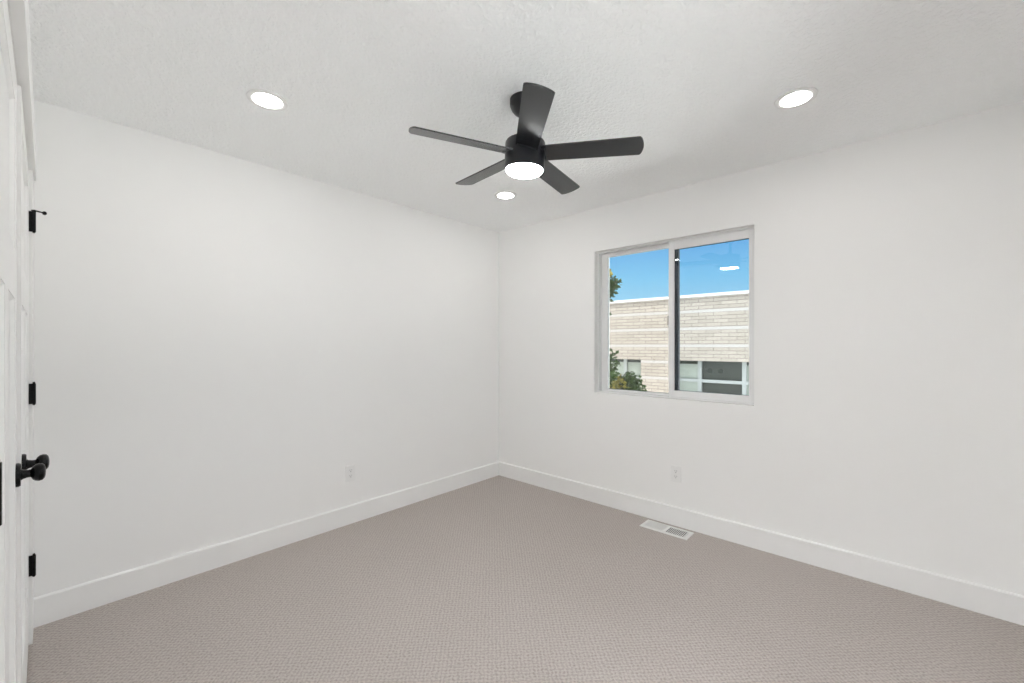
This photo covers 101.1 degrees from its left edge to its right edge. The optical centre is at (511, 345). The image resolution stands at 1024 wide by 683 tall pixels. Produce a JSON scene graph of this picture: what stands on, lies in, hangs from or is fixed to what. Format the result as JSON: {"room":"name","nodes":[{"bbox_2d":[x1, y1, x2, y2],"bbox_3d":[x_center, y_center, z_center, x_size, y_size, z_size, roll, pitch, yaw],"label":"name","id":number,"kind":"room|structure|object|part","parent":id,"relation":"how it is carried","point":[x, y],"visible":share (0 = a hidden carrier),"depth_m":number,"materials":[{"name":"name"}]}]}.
{"room":"empty bedroom","nodes":[
{"label":"empty bedroom","id":0,"kind":"room"},
{"bbox_2d":[7,0,17,84],"bbox_3d":[-1.008,0.082,0.735,3.420,2.440,0.150,0,0,42],"label":"wall","id":1,"kind":"structure","parent":0,"point":[7,0],"depth_m":1.04,"materials":[{"name":"white paint"}]},
{"bbox_2d":[9,0,35,180],"bbox_3d":[-1.429,-0.833,1.233,2.124,0.140,0.024,0,0,42],"label":"trim","id":2,"kind":"structure","parent":1,"relation":"attached to","point":[19,10],"depth_m":1.18,"materials":[{"name":"white paint"}]},
{"bbox_2d":[0,0,45,682],"bbox_3d":[-1.061,0.272,0.897,0.935,2.035,0.092,0,0,42],"label":"door","id":3,"kind":"structure","parent":1,"relation":"in","point":[11,473],"depth_m":1.05,"materials":[{"name":"white paint"}]},
{"bbox_3d":[-1.337,0.357,1.189,0.049,0.049,0.030,0,0,42],"label":"knob","id":4,"kind":"part","parent":3,"relation":"part of","materials":[{"name":"black metal"}]},
{"bbox_2d":[28,170,33,644],"bbox_3d":[-2.157,0.269,1.887,0.167,2.065,0.016,0,0,42],"label":"trim","id":5,"kind":"structure","parent":1,"relation":"attached to","point":[30,172],"depth_m":1.83,"materials":[{"name":"white paint"}]},
{"bbox_2d":[17,85,49,682],"bbox_3d":[-1.754,0.272,1.532,0.935,2.035,0.092,0,0,42],"label":"door","id":6,"kind":"structure","parent":1,"relation":"in","point":[22,164],"depth_m":1.28,"materials":[{"name":"white paint"}]},
{"bbox_3d":[-2.091,-0.540,1.833,0.004,0.089,0.016,0,0,42],"label":"hinge plate","id":7,"kind":"part","parent":6,"relation":"part of","materials":[{"name":"black metal"}]},
{"bbox_3d":[-2.091,0.210,1.833,0.004,0.089,0.016,0,0,42],"label":"hinge plate","id":8,"kind":"part","parent":6,"relation":"part of","materials":[{"name":"black metal"}]},
{"bbox_3d":[-2.091,0.958,1.833,0.004,0.089,0.016,0,0,42],"label":"hinge plate","id":9,"kind":"part","parent":6,"relation":"part of","materials":[{"name":"black metal"}]},
{"bbox_3d":[-1.436,0.357,1.288,0.049,0.049,0.030,0,0,42],"label":"knob","id":10,"kind":"part","parent":6,"relation":"part of","materials":[{"name":"black metal"}]},
{"bbox_2d":[34,100,498,596],"bbox_3d":[-1.230,0.082,3.147,0.150,2.440,3.426,0,0,42],"label":"wall","id":11,"kind":"structure","parent":0,"point":[218,337],"depth_m":2.50,"materials":[{"name":"white paint"}]},
{"bbox_2d":[33,461,498,627],"bbox_3d":[-1.168,1.234,3.094,0.014,0.134,3.102,0,0,42],"label":"baseboard","id":12,"kind":"structure","parent":11,"relation":"attached to","point":[60,604],"depth_m":2.49,"materials":[{"name":"white paint"}]},
{"bbox_2d":[346,464,354,481],"bbox_3d":[-1.181,0.935,3.083,0.009,0.117,0.074,0,0,42],"label":"wall outlet","id":13,"kind":"object","parent":11,"relation":"attached to","point":[350,470],"visible":1,"depth_m":3.08,"materials":[{"name":"white plastic"}]},
{"bbox_2d":[27,475,1023,682],"bbox_3d":[-0.352,1.362,1.451,3.730,0.120,4.760,0,0,42],"label":"floor","id":14,"kind":"structure","parent":0,"point":[497,579],"depth_m":2.00,"materials":[{"name":"carpet"}]},
{"bbox_2d":[640,520,693,539],"bbox_3d":[1.090,1.297,2.980,0.336,0.008,0.145,0,0,42],"label":"floor vent","id":15,"kind":"object","parent":14,"relation":"in","point":[656,526],"visible":1,"depth_m":2.97,"materials":[{"name":"white metal"}]},
{"bbox_2d":[28,0,1023,231],"bbox_3d":[-0.352,-1.213,1.451,3.730,0.150,4.760,0,0,42],"label":"ceiling","id":16,"kind":"structure","parent":0,"point":[700,82],"depth_m":1.79,"materials":[{"name":"white paint"}]},
{"bbox_2d":[246,89,287,110],"bbox_3d":[-1.132,-1.134,1.950,0.168,0.010,0.168,0,0,42],"label":"recessed light","id":17,"kind":"object","parent":16,"relation":"in","point":[262,98],"visible":1,"depth_m":1.94,"materials":[{"name":"white plastic"}]},
{"bbox_2d":[252,93,281,107],"bbox_3d":[-1.132,-1.131,1.950,0.121,0.001,0.121,0,0,42],"label":"diffuser","id":18,"kind":"object","parent":17,"relation":"attached to","point":[263,100],"depth_m":1.94,"materials":[{"name":"white plastic"}]},
{"bbox_2d":[494,191,516,199],"bbox_3d":[-0.049,-1.134,3.185,0.168,0.010,0.168,0,0,42],"label":"recessed light","id":19,"kind":"object","parent":16,"relation":"in","point":[504,195],"visible":1,"depth_m":3.18,"materials":[{"name":"white plastic"}]},
{"bbox_2d":[498,193,512,198],"bbox_3d":[-0.049,-1.131,3.185,0.121,0.001,0.121,0,0,42],"label":"diffuser","id":20,"kind":"object","parent":19,"relation":"attached to","point":[500,195],"depth_m":3.19,"materials":[{"name":"white plastic"}]},
{"bbox_2d":[409,82,643,193],"bbox_3d":[0.055,-0.966,1.976,1.001,0.344,1.006,0,0,42],"label":"ceiling fan","id":21,"kind":"object","parent":16,"relation":"hanging from","point":[527,155],"visible":1,"depth_m":1.86,"materials":[{"name":"black metal"}]},
{"bbox_3d":[-0.217,-0.893,1.837,0.457,0.045,0.112,0,0,-21],"label":"blade","id":22,"kind":"part","parent":21,"relation":"part of","materials":[{"name":"black wood"}]},
{"bbox_3d":[-0.132,-0.893,2.177,0.112,0.040,0.457,0,0,-39],"label":"blade","id":23,"kind":"part","parent":21,"relation":"part of","materials":[{"name":"black wood"}]},
{"bbox_3d":[0.079,-0.880,1.651,0.111,0.038,0.457,0,0,-4],"label":"blade","id":24,"kind":"part","parent":21,"relation":"part of","materials":[{"name":"black wood"}]},
{"bbox_3d":[0.219,-0.879,2.201,0.113,0.032,0.457,0,0,32],"label":"blade","id":25,"kind":"part","parent":21,"relation":"part of","materials":[{"name":"black wood"}]},
{"bbox_3d":[0.348,-0.872,1.874,0.456,0.046,0.112,0,0,14],"label":"blade","id":26,"kind":"part","parent":21,"relation":"part of","materials":[{"name":"black wood"}]},
{"bbox_2d":[774,87,817,108],"bbox_3d":[1.303,-1.134,1.936,0.168,0.010,0.168,0,0,42],"label":"recessed light","id":27,"kind":"object","parent":16,"relation":"in","point":[797,97],"visible":1,"depth_m":1.93,"materials":[{"name":"white plastic"}]},
{"bbox_2d":[780,91,811,106],"bbox_3d":[1.303,-1.131,1.936,0.121,0.001,0.121,0,0,42],"label":"diffuser","id":28,"kind":"object","parent":27,"relation":"attached to","point":[796,98],"depth_m":1.93,"materials":[{"name":"white plastic"}]},
{"bbox_2d":[499,102,1023,595],"bbox_3d":[1.189,0.082,3.159,3.420,2.440,0.160,0,0,42],"label":"wall","id":29,"kind":"structure","parent":0,"point":[885,421],"depth_m":2.44,"materials":[{"name":"white paint"}]},
{"bbox_2d":[598,226,753,404],"bbox_3d":[1.186,-0.195,3.179,1.178,1.171,0.085,0,0,42],"label":"window","id":30,"kind":"structure","parent":29,"relation":"in","point":[674,246],"depth_m":3.12,"materials":[{"name":"white plastic"}]},
{"bbox_3d":[1.389,-0.195,2.963,0.568,1.148,0.034,0,0,42],"label":"sliding sash","id":31,"kind":"part","parent":30,"relation":"part of","materials":[{"name":"white plastic"}]},
{"bbox_2d":[671,465,680,482],"bbox_3d":[1.186,0.930,3.047,0.074,0.117,0.009,0,0,42],"label":"wall outlet","id":32,"kind":"object","parent":29,"relation":"attached to","point":[675,470],"visible":1,"depth_m":3.04,"materials":[{"name":"white plastic"}]},
{"bbox_2d":[499,461,1023,625],"bbox_3d":[1.130,1.234,3.094,3.420,0.134,0.014,0,0,42],"label":"baseboard","id":33,"kind":"structure","parent":29,"relation":"attached to","point":[993,602],"depth_m":2.51,"materials":[{"name":"white paint"}]},
{"bbox_3d":[18.332,1.802,24.627,120.000,0.300,105.000,0,0,42],"label":"ground","id":34,"kind":"structure","parent":0,"visible":0},
{"bbox_2d":[609,268,621,385],"bbox_3d":[1.707,-0.164,11.438,2.062,3.845,2.290,0,0,-10],"label":"tree","id":35,"kind":"object","parent":34,"relation":"on","point":[613,281],"visible":0.11,"depth_m":10.70,"materials":[{"name":"green plant"}]},
{"bbox_2d":[609,371,646,390],"bbox_3d":[2.995,1.698,11.353,1.381,2.033,1.223,0,0,24],"label":"bush","id":36,"kind":"object","parent":34,"relation":"on","point":[626,379],"visible":0.41,"depth_m":11.20,"materials":[{"name":"green plant"}]},
{"bbox_2d":[609,290,748,394],"bbox_3d":[7.440,0.089,15.584,28.100,3.125,8.030,0,0,42],"label":"brick building","id":37,"kind":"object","parent":34,"relation":"on","point":[714,327],"visible":0.18,"depth_m":12.30,"materials":[{"name":"brick"}]},
{"bbox_2d":[610,362,640,386],"bbox_3d":[2.915,0.989,14.693,3.490,0.885,0.006,0,0,42],"label":"blind","id":38,"kind":"object","parent":37,"relation":"hanging from","point":[625,366],"depth_m":13.83,"materials":[{"name":"white"}]},
{"bbox_3d":[2.922,0.964,14.698,3.595,1.035,0.010,0,0,42],"label":"pane","id":39,"kind":"part","parent":37,"relation":"part of","materials":[{"name":"glass"}]},
{"bbox_2d":[680,364,697,391],"bbox_3d":[5.253,0.989,12.574,0.600,0.885,0.006,0,0,42],"label":"blind","id":40,"kind":"object","parent":37,"relation":"hanging from","point":[688,372],"depth_m":12.54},
{"bbox_3d":[7.015,0.964,10.990,5.460,1.035,0.010,0,0,42],"label":"pane","id":41,"kind":"part","parent":37,"relation":"part of","materials":[{"name":"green glass"}]},
{"bbox_2d":[747,366,748,394],"bbox_3d":[7.709,0.989,10.348,3.470,0.885,0.006,0,0,42],"label":"blind","id":42,"kind":"object","parent":37,"relation":"hanging from","point":[747,366],"depth_m":11.49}
]}

